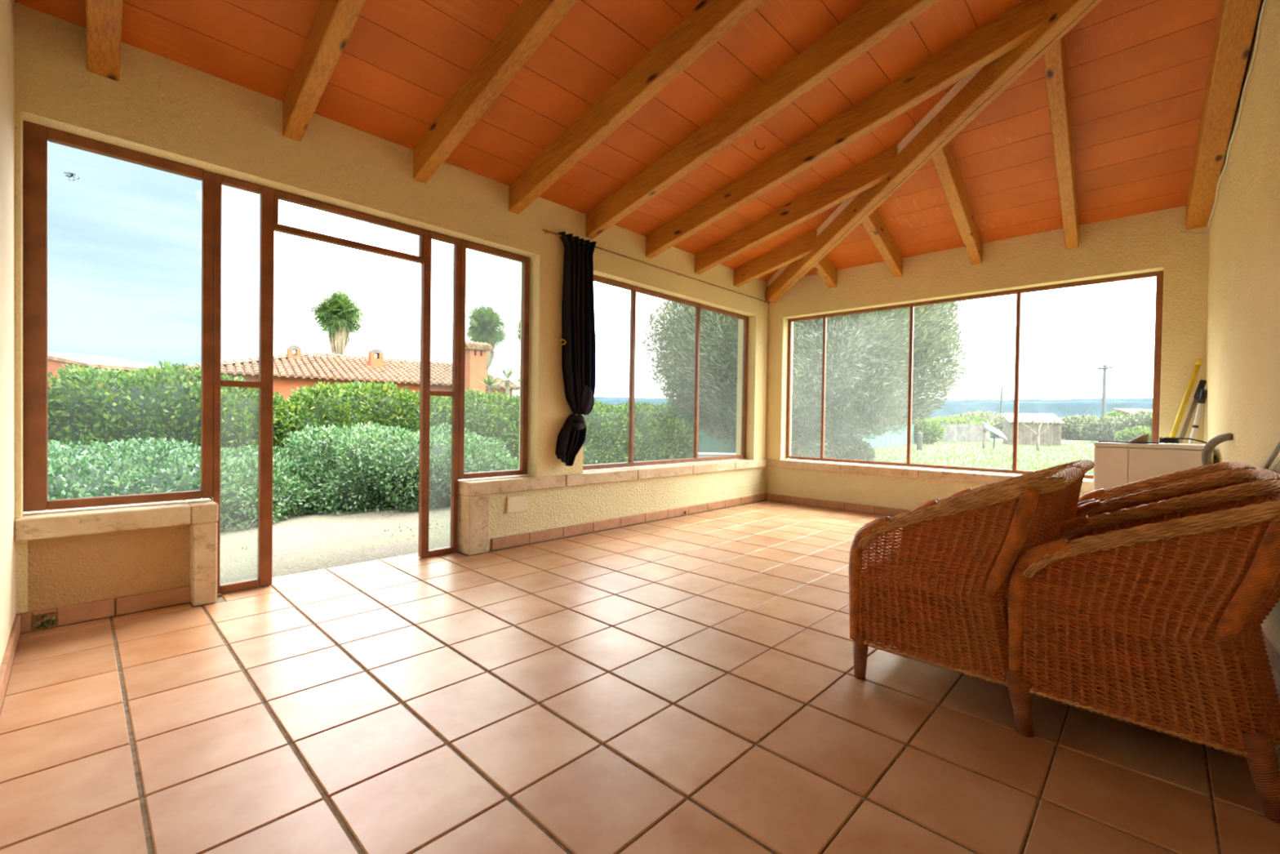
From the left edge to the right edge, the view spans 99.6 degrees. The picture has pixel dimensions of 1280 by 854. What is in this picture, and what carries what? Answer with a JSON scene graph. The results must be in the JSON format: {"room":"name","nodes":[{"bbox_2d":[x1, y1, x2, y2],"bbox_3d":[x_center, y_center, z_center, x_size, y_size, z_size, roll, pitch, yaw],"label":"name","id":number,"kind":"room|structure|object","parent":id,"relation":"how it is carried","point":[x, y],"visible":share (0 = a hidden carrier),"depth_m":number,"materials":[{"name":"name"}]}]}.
{"room":"sunroom","nodes":[
{"label":"sunroom","id":0,"kind":"room"},
{"bbox_2d":[0,0,16,666],"bbox_3d":[-1.242,-0.886,0.766,4.574,3.882,0.250,2,1,44],"label":"wall","id":1,"kind":"structure","parent":0,"point":[7,544],"depth_m":2.07,"materials":[{"name":"paint"}]},
{"bbox_2d":[0,614,20,712],"bbox_3d":[-1.190,0.911,0.891,4.286,0.084,0.024,2,1,44],"label":"baseboard","id":2,"kind":"structure","parent":1,"relation":"attached to","point":[6,666],"depth_m":2.02,"materials":[{"name":"tile"}]},
{"bbox_2d":[13,1,768,633],"bbox_3d":[-0.701,-0.423,4.565,0.258,2.867,6.383,2,1,44],"label":"wall","id":3,"kind":"structure","parent":0,"point":[159,106],"depth_m":3.17,"materials":[{"name":"beige paint"}]},
{"bbox_2d":[33,614,56,628],"bbox_3d":[-2.689,0.883,2.445,0.038,0.072,0.071,2,1,44],"label":"electrical outlet","id":4,"kind":"object","parent":3,"relation":"attached to","point":[47,621],"visible":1,"depth_m":2.44,"materials":[{"name":"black plastic"}]},
{"bbox_2d":[13,497,217,606],"bbox_3d":[-2.535,0.651,2.659,0.292,0.517,0.694,2,1,44],"label":"trim","id":5,"kind":"structure","parent":3,"relation":"attached to","point":[202,514],"depth_m":2.65,"materials":[{"name":"stone"}]},
{"bbox_2d":[22,120,213,511],"bbox_3d":[-2.527,-0.490,2.661,0.045,1.740,0.677,2,1,44],"label":"window","id":6,"kind":"structure","parent":3,"relation":"in","point":[35,136],"depth_m":2.45,"materials":[{"name":"brown wood"}]},
{"bbox_2d":[63,172,79,181],"bbox_3d":[-2.641,-1.162,2.514,0.007,0.040,0.052,2,1,44],"label":"debris","id":7,"kind":"object","parent":6,"relation":"attached to","point":[71,175],"visible":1,"depth_m":2.51,"materials":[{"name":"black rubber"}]},
{"bbox_2d":[212,173,460,594],"bbox_3d":[-1.810,-0.224,3.420,0.050,2.257,1.407,2,1,44],"label":"door","id":8,"kind":"structure","parent":3,"relation":"in","point":[269,197],"depth_m":3.08,"materials":[{"name":"brown wood"}]},
{"bbox_2d":[16,493,765,632],"bbox_3d":[-0.583,0.870,4.568,0.090,0.084,6.150,2,1,45],"label":"baseboard","id":9,"kind":"structure","parent":3,"relation":"attached to","point":[98,609],"depth_m":2.80,"materials":[{"name":"tile"}]},
{"bbox_2d":[457,239,529,479],"bbox_3d":[-1.111,-0.487,4.137,0.045,1.735,0.592,2,1,44],"label":"window","id":10,"kind":"structure","parent":3,"relation":"in","point":[464,244],"depth_m":4.18,"materials":[{"name":"brown wood"}]},
{"bbox_2d":[506,494,528,513],"bbox_3d":[-0.945,0.593,4.163,0.023,0.124,0.184,2,1,44],"label":"cover plate","id":11,"kind":"object","parent":3,"relation":"attached to","point":[518,503],"visible":1,"depth_m":4.15,"materials":[{"name":"beige plastic"}]},
{"bbox_2d":[449,458,767,555],"bbox_3d":[0.083,0.653,5.389,0.292,0.517,4.036,2,1,44],"label":"trim","id":12,"kind":"structure","parent":3,"relation":"attached to","point":[473,497],"depth_m":4.20,"materials":[{"name":"stone"}]},
{"bbox_2d":[542,229,769,302],"bbox_3d":[0.404,-1.534,5.458,0.052,0.020,3.400,2,1,44],"label":"curtain rod","id":13,"kind":"object","parent":3,"relation":"attached to","point":[546,231],"visible":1,"depth_m":5.20,"materials":[{"name":"black metal"}]},
{"bbox_2d":[555,231,596,466],"bbox_3d":[-0.518,-0.620,4.459,0.383,1.881,0.133,0,1,-45],"label":"curtain","id":14,"kind":"object","parent":13,"relation":"hanging from","point":[578,318],"visible":1,"depth_m":4.45,"materials":[{"name":"black fabric"}]},
{"bbox_2d":[582,275,748,470],"bbox_3d":[0.367,-0.485,5.679,0.045,1.735,2.700,2,1,44],"label":"window","id":15,"kind":"structure","parent":3,"relation":"in","point":[633,289],"depth_m":5.76,"materials":[{"name":"brown wood"}]},
{"bbox_2d":[13,0,1220,288],"bbox_3d":[0.892,-2.286,3.205,5.024,1.268,6.984,2,1,44],"label":"ceiling","id":16,"kind":"structure","parent":0,"point":[1138,70],"depth_m":3.35,"materials":[{"name":"orange wood"}]},
{"bbox_2d":[85,0,122,80],"bbox_3d":[-1.021,-2.118,1.045,4.161,1.105,0.105,2,1,45],"label":"ceiling beam","id":17,"kind":"structure","parent":16,"relation":"attached to","point":[103,17],"depth_m":2.31,"materials":[{"name":"brown wood"}]},
{"bbox_2d":[282,0,366,142],"bbox_3d":[-0.514,-2.113,1.601,4.123,1.096,0.088,2,1,45],"label":"ceiling beam","id":18,"kind":"structure","parent":16,"relation":"attached to","point":[335,21],"depth_m":2.61,"materials":[{"name":"brown wood"}]},
{"bbox_2d":[413,0,577,183],"bbox_3d":[-0.023,-2.109,2.140,4.086,1.088,0.088,2,1,45],"label":"ceiling beam","id":19,"kind":"structure","parent":16,"relation":"attached to","point":[533,21],"depth_m":2.88,"materials":[{"name":"brown wood"}]},
{"bbox_2d":[508,0,764,214],"bbox_3d":[0.462,-2.105,2.671,4.051,1.080,0.088,2,1,45],"label":"ceiling beam","id":20,"kind":"structure","parent":16,"relation":"attached to","point":[710,20],"depth_m":3.12,"materials":[{"name":"brown wood"}]},
{"bbox_2d":[585,0,940,239],"bbox_3d":[0.968,-2.101,3.227,4.013,1.072,0.088,2,1,45],"label":"ceiling beam","id":21,"kind":"structure","parent":16,"relation":"attached to","point":[877,20],"depth_m":3.36,"materials":[{"name":"brown wood"}]},
{"bbox_2d":[733,229,816,287],"bbox_3d":[1.446,-1.803,5.878,1.045,0.420,0.088,2,1,45],"label":"ceiling beam","id":22,"kind":"structure","parent":16,"relation":"attached to","point":[802,246],"depth_m":5.81,"materials":[{"name":"brown wood"}]},
{"bbox_2d":[694,145,897,274],"bbox_3d":[1.306,-1.905,4.995,2.060,0.643,0.088,2,1,45],"label":"ceiling beam","id":23,"kind":"structure","parent":16,"relation":"attached to","point":[873,171],"depth_m":4.82,"materials":[{"name":"brown wood"}]},
{"bbox_2d":[813,255,837,288],"bbox_3d":[2.027,-1.772,5.976,0.088,0.379,0.635,2,1,41],"label":"ceiling beam","id":24,"kind":"structure","parent":16,"relation":"attached to","point":[824,267],"depth_m":5.99,"materials":[{"name":"brown wood"}]},
{"bbox_2d":[645,0,1048,258],"bbox_3d":[1.161,-2.010,4.085,3.108,0.873,0.088,2,1,45],"label":"ceiling beam","id":25,"kind":"structure","parent":16,"relation":"attached to","point":[1011,28],"depth_m":3.65,"materials":[{"name":"brown wood"}]},
{"bbox_2d":[861,208,902,277],"bbox_3d":[2.362,-1.838,5.285,0.088,0.540,1.170,2,1,41],"label":"ceiling beam","id":26,"kind":"structure","parent":16,"relation":"attached to","point":[873,224],"depth_m":5.27,"materials":[{"name":"brown wood"}]},
{"bbox_2d":[765,0,1102,303],"bbox_3d":[2.028,-2.003,4.405,0.124,1.011,4.770,1,1,-10],"label":"beam","id":27,"kind":"structure","parent":16,"relation":"attached to","point":[994,77],"depth_m":3.71,"materials":[{"name":"brown wood"}]},
{"bbox_2d":[931,142,982,264],"bbox_3d":[2.701,-1.904,4.585,0.088,0.702,1.712,2,1,41],"label":"ceiling beam","id":28,"kind":"structure","parent":16,"relation":"attached to","point":[944,162],"depth_m":4.50,"materials":[{"name":"brown wood"}]},
{"bbox_2d":[1042,36,1079,249],"bbox_3d":[3.041,-1.971,3.881,0.088,0.866,2.257,2,1,41],"label":"ceiling beam","id":29,"kind":"structure","parent":16,"relation":"attached to","point":[1055,59],"depth_m":3.67,"materials":[{"name":"brown wood"}]},
{"bbox_2d":[1185,0,1261,230],"bbox_3d":[3.395,-2.044,3.135,0.128,1.042,2.847,2,1,41],"label":"ceiling beam","id":30,"kind":"structure","parent":16,"relation":"attached to","point":[1237,20],"depth_m":3.21,"materials":[{"name":"brown wood"}]},
{"bbox_2d":[0,500,1279,853],"bbox_3d":[0.773,1.014,3.081,4.590,0.120,6.483,2,1,44],"label":"floor","id":31,"kind":"structure","parent":0,"point":[683,684],"depth_m":1.71,"materials":[{"name":"orange tile"}]},
{"bbox_2d":[848,466,1083,737],"bbox_3d":[1.254,0.561,2.091,0.662,0.835,0.671,2,1,44],"label":"wicker armchair","id":32,"kind":"object","parent":31,"relation":"on","point":[937,604],"visible":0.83,"depth_m":1.86,"materials":[{"name":"brown wicker"}]},
{"bbox_2d":[918,458,1094,557],"bbox_3d":[1.711,0.561,2.582,0.662,0.835,0.671,2,1,44],"label":"wicker armchair","id":33,"kind":"object","parent":31,"relation":"on","point":[1072,502],"visible":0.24,"depth_m":2.34,"materials":[{"name":"brown wicker"}]},
{"bbox_2d":[1007,480,1279,823],"bbox_3d":[1.632,0.572,1.731,0.662,0.835,0.671,2,1,44],"label":"wicker armchair","id":34,"kind":"object","parent":31,"relation":"on","point":[1147,644],"visible":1,"depth_m":1.51,"materials":[{"name":"brown wicker"}]},
{"bbox_2d":[1093,441,1214,490],"bbox_3d":[3.719,0.552,3.950,0.606,0.868,0.575,2,1,44],"label":"cabinet","id":35,"kind":"object","parent":31,"relation":"on","point":[1116,464],"visible":0.16,"depth_m":3.79,"materials":[{"name":"white wood"}]},
{"bbox_2d":[1097,440,1159,444],"bbox_3d":[3.507,0.110,3.891,0.326,0.010,0.088,2,1,44],"label":"coiled cable","id":36,"kind":"object","parent":35,"relation":"on","point":[1098,441],"visible":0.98,"depth_m":3.87,"materials":[{"name":"black rubber"}]},
{"bbox_2d":[1128,433,1149,441],"bbox_3d":[3.558,0.080,3.872,0.121,0.071,0.044,1,1,33],"label":"folded card","id":37,"kind":"object","parent":35,"relation":"on","point":[1144,437],"visible":0.86,"depth_m":3.85,"materials":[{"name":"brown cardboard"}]},
{"bbox_2d":[1159,436,1206,443],"bbox_3d":[3.731,0.095,3.708,0.252,0.046,0.081,2,1,44],"label":"power cord","id":38,"kind":"object","parent":35,"relation":"on","point":[1166,440],"visible":1,"depth_m":3.73,"materials":[{"name":"black rubber"}]},
{"bbox_2d":[1077,460,1255,516],"bbox_3d":[2.496,0.572,2.660,0.662,0.835,0.671,2,1,44],"label":"wicker armchair","id":39,"kind":"object","parent":31,"relation":"on","point":[1209,470],"visible":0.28,"depth_m":2.75,"materials":[{"name":"brown wicker"}]},
{"bbox_2d":[1062,467,1279,602],"bbox_3d":[2.062,0.572,2.175,0.662,0.835,0.671,2,1,44],"label":"wicker armchair","id":40,"kind":"object","parent":31,"relation":"on","point":[1239,477],"visible":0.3,"depth_m":2.30,"materials":[{"name":"brown wicker"}]},
{"bbox_2d":[1168,358,1203,437],"bbox_3d":[4.094,0.233,4.218,0.396,1.518,0.035,1,1,31],"label":"pole","id":41,"kind":"object","parent":31,"relation":"on","point":[1198,362],"visible":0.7,"depth_m":4.15,"materials":[{"name":"plastic"}]},
{"bbox_2d":[1178,379,1206,443],"bbox_3d":[4.105,0.316,4.187,0.376,1.352,0.035,1,1,29],"label":"pole","id":42,"kind":"object","parent":31,"relation":"on","point":[1202,384],"visible":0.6,"depth_m":4.12,"materials":[{"name":"metal"}]},
{"bbox_2d":[1188,389,1207,443],"bbox_3d":[4.104,0.355,4.084,0.278,1.277,0.038,1,1,9],"label":"pole","id":43,"kind":"object","parent":31,"relation":"on","point":[1203,393],"visible":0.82,"depth_m":4.06,"materials":[{"name":"plastic"}]},
{"bbox_2d":[764,205,1209,516],"bbox_3d":[3.030,-0.376,5.577,4.244,2.860,0.258,2,1,44],"label":"wall","id":44,"kind":"structure","parent":0,"point":[1150,242],"depth_m":5.07,"materials":[{"name":"beige paint"}]},
{"bbox_2d":[766,493,911,516],"bbox_3d":[2.949,0.911,5.475,3.757,0.084,0.034,2,1,44],"label":"baseboard","id":45,"kind":"structure","parent":44,"relation":"attached to","point":[892,512],"depth_m":6.13,"materials":[{"name":"tile"}]},
{"bbox_2d":[766,458,1093,492],"bbox_3d":[3.013,0.484,5.568,3.827,0.095,0.292,2,1,44],"label":"trim","id":46,"kind":"structure","parent":44,"relation":"attached to","point":[951,475],"depth_m":5.65,"materials":[{"name":"stone"}]},
{"bbox_2d":[786,270,1163,478],"bbox_3d":[3.050,-0.442,5.584,3.350,1.732,0.045,2,1,44],"label":"window","id":47,"kind":"structure","parent":44,"relation":"in","point":[1158,274],"depth_m":5.30,"materials":[{"name":"brown wood"}]},
{"bbox_2d":[1203,0,1279,648],"bbox_3d":[2.367,-0.800,1.679,0.250,3.794,6.684,2,1,41],"label":"wall","id":48,"kind":"structure","parent":0,"point":[1242,369],"depth_m":2.86,"materials":[{"name":"beige paint"}]},
{"bbox_2d":[1201,432,1233,466],"bbox_3d":[3.561,0.262,3.349,0.124,0.454,0.451,2,1,44],"label":"hose","id":49,"kind":"object","parent":48,"relation":"attached to","point":[1207,450],"visible":0.56,"depth_m":3.29,"materials":[{"name":"grey plastic"}]},
{"bbox_2d":[1179,0,1266,234],"bbox_3d":[3.428,-1.874,3.082,0.154,0.811,2.770,1,1,38],"label":"cable","id":50,"kind":"object","parent":48,"relation":"attached to","point":[1264,1],"visible":1,"depth_m":3.13,"materials":[{"name":"white plastic"}]},
{"bbox_2d":[1259,623,1279,675],"bbox_3d":[2.338,0.951,1.901,0.014,0.084,5.944,2,1,41],"label":"baseboard","id":51,"kind":"structure","parent":48,"relation":"attached to","point":[1273,649],"depth_m":2.27,"materials":[{"name":"ceramic"}]},
{"bbox_2d":[1262,440,1279,469],"bbox_3d":[2.783,0.193,2.413,0.021,0.277,0.707,2,1,42],"label":"pipe","id":52,"kind":"object","parent":48,"relation":"attached to","point":[1277,450],"visible":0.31,"depth_m":2.26,"materials":[{"name":"plastic"}]},
{"label":"outside","id":53,"kind":"structure","parent":0,"visible":0},
{"bbox_2d":[512,395,1152,422],"bbox_3d":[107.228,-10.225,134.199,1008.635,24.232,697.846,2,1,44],"label":"sea","id":54,"kind":"structure","parent":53,"point":[1092,406],"depth_m":374.92,"materials":[{"name":"blue liquid"}]},
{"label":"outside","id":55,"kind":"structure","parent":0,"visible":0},
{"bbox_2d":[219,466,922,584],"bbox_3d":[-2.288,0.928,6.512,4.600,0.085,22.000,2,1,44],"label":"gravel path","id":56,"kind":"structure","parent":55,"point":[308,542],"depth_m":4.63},
{"bbox_2d":[229,505,450,550],"bbox_3d":[-2.515,0.976,4.998,2.405,0.069,6.532,2,1,44],"label":"weeds","id":57,"kind":"object","parent":56,"relation":"on","point":[390,514],"visible":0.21,"depth_m":5.38,"materials":[{"name":"green plant"}]},
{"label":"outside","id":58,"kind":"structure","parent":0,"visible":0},
{"bbox_2d":[872,436,1097,479],"bbox_3d":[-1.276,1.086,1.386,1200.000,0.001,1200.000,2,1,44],"label":"ground","id":59,"kind":"structure","parent":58,"point":[997,439],"depth_m":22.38,"materials":[{"name":"green plant"}]},
{"bbox_2d":[47,389,71,457],"bbox_3d":[-7.392,0.175,5.446,2.236,1.605,3.472,2,1,44],"label":"hedge","id":60,"kind":"object","parent":59,"relation":"on","point":[50,399],"visible":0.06,"depth_m":5.84,"materials":[{"name":"green plant"}]},
{"bbox_2d":[47,454,73,498],"bbox_3d":[-6.283,0.513,3.917,2.416,0.963,4.010,2,1,44],"label":"shrub","id":61,"kind":"object","parent":59,"relation":"on","point":[48,456],"visible":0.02,"depth_m":4.67,"materials":[{"name":"green plant"}]},
{"bbox_2d":[47,351,173,389],"bbox_3d":[-30.657,-2.026,30.883,6.459,4.491,4.400,1,1,18],"label":"outbuilding","id":62,"kind":"structure","parent":59,"relation":"on","point":[55,360],"depth_m":29.28,"materials":[{"name":"ceramic"}]},
{"bbox_2d":[47,360,307,456],"bbox_3d":[-5.847,0.086,7.022,3.441,1.784,2.242,0,1,-44],"label":"hedge","id":63,"kind":"object","parent":59,"relation":"on","point":[106,412],"visible":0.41,"depth_m":6.22,"materials":[{"name":"green plant"}]},
{"bbox_2d":[47,436,330,532],"bbox_3d":[-4.956,0.547,5.560,2.842,0.893,3.228,2,1,44],"label":"shrub","id":64,"kind":"object","parent":59,"relation":"on","point":[157,466],"visible":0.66,"depth_m":5.07,"materials":[{"name":"green plant"}]},
{"bbox_2d":[305,288,370,358],"bbox_3d":[-25.508,-5.905,45.872,5.009,12.003,4.940,2,1,44],"label":"fan palm","id":65,"kind":"object","parent":59,"relation":"on","point":[336,317],"visible":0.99,"depth_m":45.33,"materials":[{"name":"green plant"}]},
{"bbox_2d":[177,340,519,399],"bbox_3d":[-13.797,-1.743,27.412,14.716,4.531,14.622,0,1,-39],"label":"house","id":66,"kind":"structure","parent":59,"relation":"on","point":[291,371],"depth_m":25.43,"materials":[{"name":"ceramic"}]},
{"bbox_2d":[273,380,451,453],"bbox_3d":[-4.336,0.131,8.600,2.244,1.709,3.403,2,1,44],"label":"hedge","id":67,"kind":"object","parent":59,"relation":"on","point":[338,403],"visible":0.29,"depth_m":7.93,"materials":[{"name":"green plant"}]},
{"bbox_2d":[281,421,518,515],"bbox_3d":[-3.024,0.462,7.254,2.894,1.067,3.084,2,1,44],"label":"shrub","id":68,"kind":"object","parent":59,"relation":"on","point":[363,469],"visible":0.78,"depth_m":6.21,"materials":[{"name":"green plant"}]},
{"bbox_2d":[413,388,519,460],"bbox_3d":[-2.890,0.140,10.131,2.178,1.680,3.382,2,1,39],"label":"hedge","id":69,"kind":"object","parent":59,"relation":"on","point":[495,415],"visible":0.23,"depth_m":9.36,"materials":[{"name":"green plant"}]},
{"bbox_2d":[465,302,513,373],"bbox_3d":[-12.496,-4.941,44.065,4.734,10.518,4.303,2,1,44],"label":"fan palm","id":70,"kind":"object","parent":59,"relation":"on","point":[484,322],"visible":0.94,"depth_m":43.36,"materials":[{"name":"green plant"}]},
{"bbox_2d":[477,370,502,393],"bbox_3d":[-4.168,-0.384,14.992,0.933,2.440,0.844,2,1,44],"label":"yucca","id":71,"kind":"object","parent":59,"relation":"on","point":[490,382],"visible":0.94,"depth_m":14.90,"materials":[{"name":"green plant"}]},
{"bbox_2d":[491,363,519,395],"bbox_3d":[-3.985,-0.576,16.039,1.001,2.802,1.097,2,1,44],"label":"yucca","id":72,"kind":"object","parent":59,"relation":"on","point":[507,381],"visible":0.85,"depth_m":15.94,"materials":[{"name":"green plant"}]},
{"bbox_2d":[506,371,519,391],"bbox_3d":[-3.202,-0.441,15.001,1.106,2.584,1.051,2,1,44],"label":"yucca","id":73,"kind":"object","parent":59,"relation":"on","point":[516,380],"visible":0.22,"depth_m":14.96,"materials":[{"name":"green plant"}]},
{"bbox_2d":[511,317,520,346],"bbox_3d":[-8.807,-4.546,44.029,3.511,9.840,3.690,2,1,44],"label":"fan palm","id":74,"kind":"object","parent":59,"relation":"on","point":[518,319],"visible":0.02,"depth_m":43.52,"materials":[{"name":"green plant"}]},
{"bbox_2d":[582,399,643,465],"bbox_3d":[-1.385,0.120,11.694,2.147,1.705,3.470,1,1,38],"label":"hedge","id":75,"kind":"object","parent":59,"relation":"on","point":[602,444],"visible":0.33,"depth_m":11.30,"materials":[{"name":"green plant"}]},
{"bbox_2d":[603,400,699,462],"bbox_3d":[-0.051,0.175,13.059,2.153,1.617,3.310,2,1,41],"label":"hedge","id":76,"kind":"object","parent":59,"relation":"on","point":[648,420],"visible":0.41,"depth_m":12.27,"materials":[{"name":"green plant"}]},
{"bbox_2d":[654,417,702,459],"bbox_3d":[0.735,0.369,13.027,1.452,1.261,1.487,2,1,44],"label":"bush","id":77,"kind":"object","parent":59,"relation":"on","point":[678,433],"visible":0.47,"depth_m":12.53,"materials":[{"name":"green plant"}]},
{"bbox_2d":[697,452,735,457],"bbox_3d":[2.022,0.837,16.012,2.000,0.120,0.600,1,1,0],"label":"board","id":78,"kind":"object","parent":59,"relation":"on","point":[700,454],"visible":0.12,"depth_m":15.71,"materials":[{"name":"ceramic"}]},
{"bbox_2d":[688,417,795,453],"bbox_3d":[2.858,0.293,18.278,4.877,1.210,0.081,1,1,18],"label":"fence","id":79,"kind":"object","parent":59,"relation":"on","point":[713,445],"visible":0.08,"depth_m":18.37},
{"bbox_2d":[638,298,973,456],"bbox_3d":[4.086,-2.014,14.003,7.676,6.104,7.884,1,1,-22],"label":"tree","id":80,"kind":"object","parent":59,"relation":"on","point":[867,353],"visible":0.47,"depth_m":11.55,"materials":[{"name":"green plant"}]},
{"bbox_2d":[794,441,829,461],"bbox_3d":[3.967,0.711,12.502,0.790,0.750,0.871,2,1,44],"label":"bush","id":81,"kind":"object","parent":59,"relation":"on","point":[812,450],"visible":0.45,"depth_m":12.29,"materials":[{"name":"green plant"}]},
{"bbox_2d":[824,436,876,464],"bbox_3d":[4.830,0.641,12.515,1.263,0.900,1.226,2,1,44],"label":"bush","id":82,"kind":"object","parent":59,"relation":"on","point":[855,449],"visible":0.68,"depth_m":12.14,"materials":[{"name":"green plant"}]},
{"bbox_2d":[800,422,915,448],"bbox_3d":[11.910,0.343,25.757,0.080,1.180,21.361,2,1,39],"label":"fence","id":83,"kind":"object","parent":59,"relation":"on","point":[896,438],"visible":0.16,"depth_m":25.68,"materials":[{"name":"grey wood"}]},
{"bbox_2d":[916,431,922,451],"bbox_3d":[11.377,0.596,22.008,0.220,0.760,0.220,2,1,44],"label":"post","id":84,"kind":"object","parent":59,"relation":"on","point":[919,437],"visible":0.88,"depth_m":21.92,"materials":[{"name":"grey concrete"}]},
{"bbox_2d":[902,417,946,444],"bbox_3d":[15.559,0.260,30.015,2.390,1.670,2.433,1,1,15],"label":"bush","id":85,"kind":"object","parent":59,"relation":"on","point":[931,431],"visible":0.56,"depth_m":29.14,"materials":[{"name":"green plant"}]},
{"bbox_2d":[930,415,982,425],"bbox_3d":[21.668,0.173,38.019,4.559,1.939,4.816,2,1,44],"label":"bush","id":86,"kind":"object","parent":59,"relation":"on","point":[944,420],"visible":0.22,"depth_m":36.97,"materials":[{"name":"green plant"}]},
{"bbox_2d":[937,422,990,441],"bbox_3d":[20.476,0.353,34.515,6.360,1.180,0.070,0,1,-28],"label":"fence","id":87,"kind":"object","parent":59,"relation":"on","point":[955,432],"visible":0.6,"depth_m":34.60,"materials":[{"name":"grey wood"}]},
{"bbox_2d":[946,409,1007,437],"bbox_3d":[30.309,-0.180,48.020,6.478,2.671,6.498,2,1,44],"label":"bush","id":88,"kind":"object","parent":59,"relation":"on","point":[998,426],"visible":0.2,"depth_m":46.64,"materials":[{"name":"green plant"}]},
{"bbox_2d":[958,414,995,436],"bbox_3d":[24.483,0.111,39.968,3.290,2.045,3.374,2,1,44],"label":"bush","id":89,"kind":"object","parent":59,"relation":"on","point":[971,417],"visible":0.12,"depth_m":39.11,"materials":[{"name":"green plant"}]},
{"bbox_2d":[962,411,1010,448],"bbox_3d":[15.919,0.144,24.945,1.902,1.726,1.626,1,1,7],"label":"bare tree","id":90,"kind":"object","parent":59,"relation":"on","point":[984,431],"visible":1,"depth_m":24.98,"materials":[{"name":"grey plant"}]},
{"bbox_2d":[981,421,1007,448],"bbox_3d":[16.360,0.371,25.017,1.231,1.277,0.629,1,1,-6],"label":"solar panel","id":91,"kind":"object","parent":59,"relation":"on","point":[993,429],"visible":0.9,"depth_m":24.96,"materials":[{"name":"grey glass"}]},
{"bbox_2d":[1000,386,1003,413],"bbox_3d":[36.702,-1.584,54.976,0.280,4.984,1.000,2,1,44],"label":"utility pole","id":92,"kind":"object","parent":59,"relation":"on","point":[1002,388],"visible":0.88,"depth_m":54.89,"materials":[{"name":"grey wood"}]},
{"bbox_2d":[1000,413,1065,445],"bbox_3d":[22.675,0.095,31.364,2.628,1.848,2.305,1,1,24],"label":"garden shed","id":93,"kind":"object","parent":59,"relation":"on","point":[1052,436],"visible":0.67,"depth_m":30.63,"materials":[{"name":"grey wood"}]},
{"bbox_2d":[1013,413,1064,450],"bbox_3d":[16.933,0.231,23.042,1.530,1.635,1.533,1,1,-8],"label":"bare tree","id":94,"kind":"object","parent":59,"relation":"on","point":[1037,434],"visible":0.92,"depth_m":22.98,"materials":[{"name":"grey plant"}]},
{"bbox_2d":[1059,413,1099,439],"bbox_3d":[35.913,0.079,44.023,4.349,2.336,4.561,2,1,44],"label":"bush","id":95,"kind":"object","parent":59,"relation":"on","point":[1068,432],"visible":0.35,"depth_m":43.42,"materials":[{"name":"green plant"}]},
{"bbox_2d":[1075,415,1122,441],"bbox_3d":[33.243,0.221,38.007,4.385,2.094,4.472,2,1,44],"label":"bush","id":96,"kind":"object","parent":59,"relation":"on","point":[1097,428],"visible":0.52,"depth_m":37.59,"materials":[{"name":"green plant"}]},
{"bbox_2d":[1097,364,1111,416],"bbox_3d":[59.983,-3.510,69.946,1.365,9.131,1.500,2,1,44],"label":"utility pole","id":97,"kind":"object","parent":59,"relation":"on","point":[1104,367],"visible":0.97,"depth_m":69.80,"materials":[{"name":"grey wood"}]},
{"bbox_2d":[1100,410,1128,417],"bbox_3d":[53.397,-0.387,60.023,4.042,3.347,4.120,2,1,44],"label":"bush","id":98,"kind":"object","parent":59,"relation":"on","point":[1115,413],"visible":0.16,"depth_m":59.73,"materials":[{"name":"green plant"}]},
{"bbox_2d":[1099,408,1152,417],"bbox_3d":[41.242,-0.177,44.273,6.300,2.600,4.200,1,1,-12],"label":"building","id":99,"kind":"structure","parent":59,"relation":"on","point":[1123,410],"depth_m":43.50,"materials":[{"name":"ceramic"}]},
{"bbox_2d":[1109,409,1152,438],"bbox_3d":[31.793,0.126,33.999,3.574,2.452,3.503,2,1,44],"label":"bush","id":100,"kind":"object","parent":59,"relation":"on","point":[1142,418],"visible":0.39,"depth_m":33.72,"materials":[{"name":"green plant"}]},
{"bbox_2d":[1114,425,1151,442],"bbox_3d":[22.192,0.585,24.036,1.763,1.352,1.764,2,1,44],"label":"bush","id":101,"kind":"object","parent":59,"relation":"on","point":[1130,433],"visible":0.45,"depth_m":23.83,"materials":[{"name":"green plant"}]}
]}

